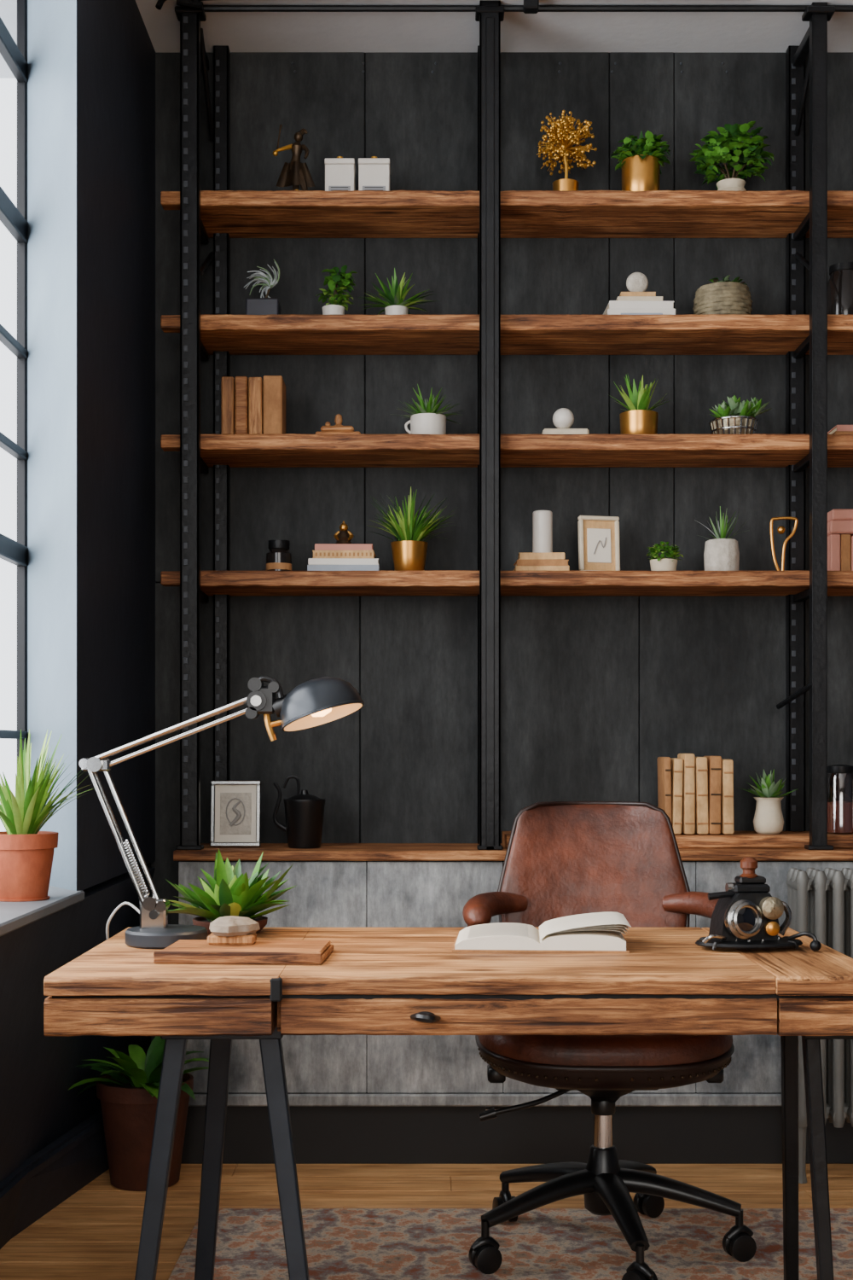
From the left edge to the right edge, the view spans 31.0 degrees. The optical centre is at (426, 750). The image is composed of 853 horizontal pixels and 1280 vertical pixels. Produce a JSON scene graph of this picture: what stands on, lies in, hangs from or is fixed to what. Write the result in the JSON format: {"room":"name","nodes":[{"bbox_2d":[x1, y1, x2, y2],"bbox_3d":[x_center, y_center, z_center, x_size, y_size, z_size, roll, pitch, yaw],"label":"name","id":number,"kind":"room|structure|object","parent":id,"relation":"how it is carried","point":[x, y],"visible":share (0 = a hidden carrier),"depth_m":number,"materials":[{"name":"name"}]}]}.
{"room":"office","nodes":[
{"label":"office","id":0,"kind":"room"},
{"bbox_2d":[0,0,155,1182],"bbox_3d":[-1.058,-0.475,1.365,0.485,3.250,6.730,0,0,0],"label":"wall","id":1,"kind":"structure","parent":0,"point":[90,85],"depth_m":3.81,"materials":[{"name":"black paint"}]},
{"bbox_2d":[0,885,84,936],"bbox_3d":[-1.050,0.338,0.975,0.500,0.024,5.950,0,0,0],"label":"windowsill","id":2,"kind":"structure","parent":1,"relation":"on","point":[14,916],"depth_m":3.24,"materials":[{"name":"paint"}]},
{"bbox_2d":[0,729,91,901],"bbox_3d":[-0.856,0.138,3.337,0.258,0.375,0.322,0,0,22],"label":"spider plant","id":3,"kind":"object","parent":2,"relation":"on","point":[26,852],"visible":0.99,"depth_m":3.32,"materials":[{"name":"green plant"}]},
{"bbox_2d":[0,1109,109,1249],"bbox_3d":[-0.996,1.065,1.302,0.210,0.170,6.605,0,0,2],"label":"baseboard","id":4,"kind":"structure","parent":1,"relation":"attached to","point":[55,1172],"depth_m":3.81,"materials":[{"name":"black paint"}]},
{"bbox_2d":[0,1163,852,1279],"bbox_3d":[0.800,1.180,1.430,4.800,0.060,6.859,0,0,0],"label":"floor","id":5,"kind":"structure","parent":0,"point":[95,1233],"depth_m":3.95,"materials":[{"name":"brown wood"}]},
{"bbox_2d":[68,1035,209,1191],"bbox_3d":[-0.776,0.957,4.114,0.416,0.386,0.351,0,0,26],"label":"floor plant","id":6,"kind":"object","parent":5,"relation":"on","point":[128,1095],"visible":0.75,"depth_m":4.02,"materials":[{"name":"green plant"}]},
{"bbox_2d":[168,1208,852,1279],"bbox_3d":[0.745,1.146,2.620,2.610,0.008,2.440,0,0,0],"label":"rug","id":7,"kind":"object","parent":5,"relation":"on","point":[341,1243],"visible":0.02,"depth_m":3.57,"materials":[{"name":"multicoloured fabric"}]},
{"bbox_2d":[43,927,852,1279],"bbox_3d":[0.112,0.766,3.014,1.543,0.752,0.772,0,0,0],"label":"desk","id":8,"kind":"object","parent":7,"relation":"on","point":[374,980],"visible":0.94,"depth_m":2.69,"materials":[{"name":"brown wood"}]},
{"bbox_2d":[78,675,365,948],"bbox_3d":[-0.411,0.125,3.107,0.572,0.551,0.194,0,0,4],"label":"desk lamp","id":9,"kind":"object","parent":8,"relation":"on","point":[324,700],"visible":0.99,"depth_m":3.08,"materials":[{"name":"silver metal"}]},
{"bbox_2d":[166,849,296,934],"bbox_3d":[-0.417,0.300,3.267,0.297,0.179,0.292,0,0,-34],"label":"agave","id":10,"kind":"object","parent":8,"relation":"on","point":[230,893],"visible":0.76,"depth_m":3.24,"materials":[{"name":"plant"}]},
{"bbox_2d":[153,939,333,964],"bbox_3d":[-0.341,0.379,2.909,0.310,0.022,0.202,0,0,3],"label":"wooden board","id":11,"kind":"object","parent":8,"relation":"on","point":[183,951],"visible":0.98,"depth_m":2.81,"materials":[{"name":"brown wood"}]},
{"bbox_2d":[207,915,260,944],"bbox_3d":[-0.369,0.343,2.948,0.098,0.052,0.098,0,0,0],"label":"stone paperweight","id":12,"kind":"object","parent":11,"relation":"on","point":[231,929],"visible":1,"depth_m":2.92,"materials":[{"name":"beige stone"}]},
{"bbox_2d":[452,911,630,953],"bbox_3d":[0.229,0.362,3.090,0.346,0.055,0.238,0,0,3],"label":"open book","id":13,"kind":"object","parent":8,"relation":"on","point":[596,932],"visible":1,"depth_m":2.98,"materials":[{"name":"white paper"}]},
{"bbox_2d":[695,857,821,951],"bbox_3d":[0.643,0.299,3.027,0.231,0.179,0.141,0,0,-7],"label":"vintage camera","id":14,"kind":"object","parent":8,"relation":"on","point":[746,916],"visible":1,"depth_m":2.99,"materials":[{"name":"black metal"}]},
{"bbox_2d":[462,801,756,1279],"bbox_3d":[0.410,0.633,3.494,0.656,1.017,0.642,0,0,0],"label":"leather office chair","id":15,"kind":"object","parent":7,"relation":"on","point":[563,858],"visible":0.68,"depth_m":3.49,"materials":[{"name":"brown leather"}]},
{"bbox_2d":[173,831,852,1163],"bbox_3d":[0.950,0.695,4.433,3.300,0.910,0.369,0,0,0],"label":"base cabinet","id":16,"kind":"object","parent":5,"relation":"on","point":[353,1099],"visible":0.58,"depth_m":4.27,"materials":[{"name":"concrete"}]},
{"bbox_2d":[209,779,261,846],"bbox_3d":[-0.547,0.179,4.408,0.144,0.190,0.034,0,0,0],"label":"framed sketch","id":17,"kind":"object","parent":16,"relation":"on","point":[235,805],"visible":1,"depth_m":4.40,"materials":[{"name":"silver metal"}]},
{"bbox_2d":[273,774,325,848],"bbox_3d":[-0.355,0.173,4.404,0.134,0.207,0.120,0,0,37],"label":"watering can","id":18,"kind":"object","parent":16,"relation":"on","point":[304,811],"visible":1,"depth_m":4.36,"materials":[{"name":"plastic"}]},
{"bbox_2d":[160,0,852,849],"bbox_3d":[0.674,-0.911,4.455,2.852,2.376,0.321,0,0,0],"label":"shelving unit","id":19,"kind":"object","parent":16,"relation":"on","point":[489,214],"visible":0.98,"depth_m":4.35,"materials":[{"name":"brown wood"}]},
{"bbox_2d":[221,375,285,434],"bbox_3d":[-0.500,-0.986,4.464,0.174,0.178,0.132,0,0,0],"label":"books","id":20,"kind":"object","parent":19,"relation":"on","point":[252,405],"visible":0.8,"depth_m":4.40,"materials":[{"name":"brown wood"}]},
{"bbox_2d":[244,259,281,314],"bbox_3d":[-0.477,-1.331,4.460,0.106,0.192,0.090,0,0,0],"label":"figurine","id":21,"kind":"object","parent":19,"relation":"on","point":[269,305],"visible":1,"depth_m":4.42,"materials":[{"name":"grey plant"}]},
{"bbox_2d":[266,539,291,570],"bbox_3d":[-0.428,-0.561,4.460,0.076,0.100,0.076,0,0,0],"label":"candle jar","id":22,"kind":"object","parent":19,"relation":"on","point":[278,558],"visible":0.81,"depth_m":4.43,"materials":[{"name":"black glass"}]},
{"bbox_2d":[273,124,315,190],"bbox_3d":[-0.387,-1.699,4.455,0.104,0.226,0.088,0,0,-39],"label":"bronze figurine","id":23,"kind":"object","parent":19,"relation":"on","point":[295,173],"visible":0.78,"depth_m":4.45,"materials":[{"name":"gold metal"}]},
{"bbox_2d":[315,264,357,314],"bbox_3d":[-0.259,-1.316,4.458,0.111,0.162,0.108,0,0,26],"label":"potted herb","id":24,"kind":"object","parent":19,"relation":"on","point":[338,306],"visible":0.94,"depth_m":4.44,"materials":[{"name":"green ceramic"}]},
{"bbox_2d":[315,413,360,434],"bbox_3d":[-0.255,-0.937,4.460,0.130,0.080,0.080,0,0,0],"label":"wooden ornament","id":25,"kind":"object","parent":19,"relation":"on","point":[338,428],"visible":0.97,"depth_m":4.43,"materials":[{"name":"brown wood"}]},
{"bbox_2d":[325,156,355,191],"bbox_3d":[-0.250,-1.651,4.464,0.086,0.130,0.094,0,0,0],"label":"storage box","id":26,"kind":"object","parent":19,"relation":"on","point":[340,172],"visible":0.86,"depth_m":4.42,"materials":[{"name":"white ceramic"}]},
{"bbox_2d":[307,543,380,570],"bbox_3d":[-0.238,-0.552,4.460,0.205,0.082,0.150,0,0,0],"label":"book stack","id":27,"kind":"object","parent":19,"relation":"in","point":[326,556],"visible":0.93,"depth_m":4.39,"materials":[{"name":"white paper"}]},
{"bbox_2d":[333,521,353,543],"bbox_3d":[-0.240,-0.629,4.460,0.052,0.074,0.052,0,0,45],"label":"ornament","id":28,"kind":"object","parent":27,"relation":"on","point":[342,537],"visible":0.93,"depth_m":4.45,"materials":[{"name":"brown metal"}]},
{"bbox_2d":[358,156,390,191],"bbox_3d":[-0.151,-1.651,4.464,0.091,0.130,0.094,0,0,0],"label":"storage box","id":29,"kind":"object","parent":19,"relation":"on","point":[374,173],"visible":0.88,"depth_m":4.42,"materials":[{"name":"white ceramic"}]},
{"bbox_2d":[360,267,440,314],"bbox_3d":[-0.081,-1.315,4.466,0.242,0.159,0.247,0,0,0],"label":"potted spiky plant","id":30,"kind":"object","parent":19,"relation":"on","point":[395,305],"visible":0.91,"depth_m":4.43,"materials":[{"name":"green plant"}]},
{"bbox_2d":[366,486,457,570],"bbox_3d":[-0.043,-0.632,4.458,0.266,0.243,0.307,0,0,0],"label":"potted plant","id":31,"kind":"object","parent":19,"relation":"on","point":[409,552],"depth_m":4.42,"materials":[{"name":"plant"}]},
{"bbox_2d":[397,384,461,434],"bbox_3d":[0.003,-0.975,4.461,0.217,0.156,0.209,0,0,0],"label":"potted succulent","id":32,"kind":"object","parent":19,"relation":"on","point":[427,420],"visible":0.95,"depth_m":4.42,"materials":[{"name":"green plant"}]},
{"bbox_2d":[513,552,570,570],"bbox_3d":[0.332,-0.539,4.460,0.155,0.057,0.130,0,0,0],"label":"book stack","id":33,"kind":"object","parent":19,"relation":"in","point":[542,561],"visible":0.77,"depth_m":4.40,"materials":[{"name":"beige paper"}]},
{"bbox_2d":[532,509,552,552],"bbox_3d":[0.337,-0.634,4.460,0.058,0.132,0.058,0,0,0],"label":"pillar candle","id":34,"kind":"object","parent":33,"relation":"on","point":[542,520],"visible":0.83,"depth_m":4.43,"materials":[{"name":"wax"}]},
{"bbox_2d":[541,407,588,434],"bbox_3d":[0.401,-0.945,4.460,0.132,0.097,0.090,0,0,0],"label":"ornament","id":35,"kind":"object","parent":19,"relation":"on","point":[563,418],"visible":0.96,"depth_m":4.43,"materials":[{"name":"white stone"}]},
{"bbox_2d":[537,110,597,190],"bbox_3d":[0.408,-1.717,4.451,0.177,0.262,0.197,0,0,3],"label":"topiary tree","id":36,"kind":"object","parent":19,"relation":"on","point":[560,130],"visible":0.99,"depth_m":4.44,"materials":[{"name":"gold metal"}]},
{"bbox_2d":[577,515,620,570],"bbox_3d":[0.503,-0.599,4.486,0.122,0.172,0.032,0,0,-13],"label":"framed photo","id":37,"kind":"object","parent":19,"relation":"on","point":[599,547],"visible":0.89,"depth_m":4.48,"materials":[{"name":"beige wood"}]},
{"bbox_2d":[603,291,675,314],"bbox_3d":[0.614,-1.277,4.459,0.195,0.084,0.152,0,0,0],"label":"book stack","id":38,"kind":"object","parent":19,"relation":"in","point":[628,303],"visible":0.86,"depth_m":4.39,"materials":[{"name":"white paper"}]},
{"bbox_2d":[626,272,648,291],"bbox_3d":[0.611,-1.354,4.460,0.056,0.069,0.045,0,0,34],"label":"ornament","id":39,"kind":"object","parent":38,"relation":"on","point":[637,282],"visible":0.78,"depth_m":4.45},
{"bbox_2d":[610,130,670,191],"bbox_3d":[0.623,-1.683,4.457,0.175,0.194,0.171,0,0,0],"label":"potted plant","id":40,"kind":"object","parent":19,"relation":"on","point":[640,163],"visible":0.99,"depth_m":4.41,"materials":[{"name":"green plant"}]},
{"bbox_2d":[610,375,671,434],"bbox_3d":[0.619,-0.995,4.456,0.183,0.197,0.198,0,0,0],"label":"aloe","id":41,"kind":"object","parent":19,"relation":"on","point":[638,420],"visible":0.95,"depth_m":4.42,"materials":[{"name":"metal"}]},
{"bbox_2d":[645,541,683,570],"bbox_3d":[0.692,-0.559,4.458,0.108,0.097,0.111,0,0,0],"label":"potted succulent","id":42,"kind":"object","parent":19,"relation":"on","point":[660,564],"visible":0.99,"depth_m":4.43,"materials":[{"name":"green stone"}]},
{"bbox_2d":[692,274,752,314],"bbox_3d":[0.859,-1.299,4.460,0.169,0.128,0.172,0,0,0],"label":"woven planter","id":43,"kind":"object","parent":19,"relation":"on","point":[724,297],"visible":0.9,"depth_m":4.39,"materials":[{"name":"beige wicker"}]},
{"bbox_2d":[700,506,745,570],"bbox_3d":[0.855,-0.610,4.462,0.160,0.198,0.120,0,0,25],"label":"stone planter","id":44,"kind":"object","parent":19,"relation":"on","point":[721,553],"visible":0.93,"depth_m":4.42,"materials":[{"name":"white stone"}]},
{"bbox_2d":[689,121,774,191],"bbox_3d":[0.891,-1.693,4.465,0.233,0.215,0.232,0,0,40],"label":"potted plant","id":45,"kind":"object","parent":19,"relation":"on","point":[725,147],"visible":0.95,"depth_m":4.42,"materials":[{"name":"green plant"}]},
{"bbox_2d":[709,395,773,434],"bbox_3d":[0.909,-0.963,4.460,0.184,0.133,0.140,0,0,0],"label":"succulent","id":46,"kind":"object","parent":19,"relation":"on","point":[738,422],"visible":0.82,"depth_m":4.42,"materials":[{"name":"green plant"}]},
{"bbox_2d":[769,516,798,570],"bbox_3d":[1.037,-0.595,4.460,0.082,0.169,0.050,0,0,0],"label":"sculpture","id":47,"kind":"object","parent":19,"relation":"on","point":[781,529],"visible":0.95,"depth_m":4.46,"materials":[{"name":"gold metal"}]},
{"bbox_2d":[827,509,852,570],"bbox_3d":[1.220,-0.602,4.460,0.125,0.182,0.120,0,0,0],"label":"books","id":48,"kind":"object","parent":19,"relation":"on","point":[840,521],"visible":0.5,"depth_m":4.40,"materials":[{"name":"pink paper"}]},
{"bbox_2d":[827,261,852,314],"bbox_3d":[1.213,-1.322,4.460,0.104,0.174,0.104,0,0,0],"label":"glass jar","id":49,"kind":"object","parent":19,"relation":"on","point":[840,282],"visible":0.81,"depth_m":4.42,"materials":[{"name":"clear glass"}]},
{"bbox_2d":[827,424,852,434],"bbox_3d":[1.250,-0.915,4.460,0.160,0.036,0.120,0,0,0],"label":"book stack","id":50,"kind":"object","parent":19,"relation":"on","point":[838,429],"visible":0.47,"depth_m":4.40,"materials":[{"name":"pink paper"}]},
{"bbox_2d":[657,753,733,834],"bbox_3d":[0.777,0.123,4.444,0.201,0.231,0.132,0,0,0],"label":"books","id":51,"kind":"object","parent":16,"relation":"on","point":[696,794],"visible":0.96,"depth_m":4.38,"materials":[{"name":"beige paper"}]},
{"bbox_2d":[738,768,798,834],"bbox_3d":[0.989,0.146,4.452,0.173,0.186,0.128,0,0,11],"label":"potted plant","id":52,"kind":"object","parent":16,"relation":"on","point":[768,818],"visible":1,"depth_m":4.42,"materials":[{"name":"beige ceramic"}]},
{"bbox_2d":[827,764,852,834],"bbox_3d":[1.200,0.139,4.460,0.086,0.200,0.086,0,0,0],"label":"glass canister","id":53,"kind":"object","parent":16,"relation":"on","point":[840,776],"visible":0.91,"depth_m":4.42,"materials":[{"name":"clear glass"}]},
{"bbox_2d":[786,867,852,1183],"bbox_3d":[1.192,0.735,4.140,0.420,0.830,0.136,0,0,0],"label":"radiator","id":54,"kind":"object","parent":5,"relation":"on","point":[820,903],"visible":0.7,"depth_m":4.08,"materials":[{"name":"grey metal"}]},
{"bbox_2d":[0,0,852,78],"bbox_3d":[0.800,-2.150,1.400,4.800,0.100,6.800,0,0,0],"label":"ceiling","id":55,"kind":"structure","parent":0,"point":[243,32],"depth_m":4.46,"materials":[{"name":"paint"}]},
{"bbox_2d":[155,0,539,13],"bbox_3d":[0.076,-2.073,4.256,1.648,0.054,0.049,0,0,0],"label":"ceiling pipe","id":56,"kind":"object","parent":55,"relation":"attached to","point":[530,6],"depth_m":4.25,"materials":[{"name":"black metal"}]},
{"bbox_2d":[140,52,852,1053],"bbox_3d":[1.070,-0.475,4.678,4.260,3.250,0.125,0,0,0],"label":"wall","id":57,"kind":"structure","parent":0,"point":[596,689],"depth_m":4.62,"materials":[{"name":"black wood"}]},
{"bbox_3d":[-1.057,-2.035,0.975,0.485,0.130,5.950,0,0,0],"label":"wall","id":58,"kind":"structure","parent":0,"visible":0},
{"bbox_2d":[0,0,28,757],"bbox_3d":[-1.020,-0.822,2.125,0.028,2.296,3.650,0,0,0],"label":"window","id":59,"kind":"structure","parent":58,"relation":"in","point":[14,218],"depth_m":3.88,"materials":[{"name":"black metal"}]}
]}

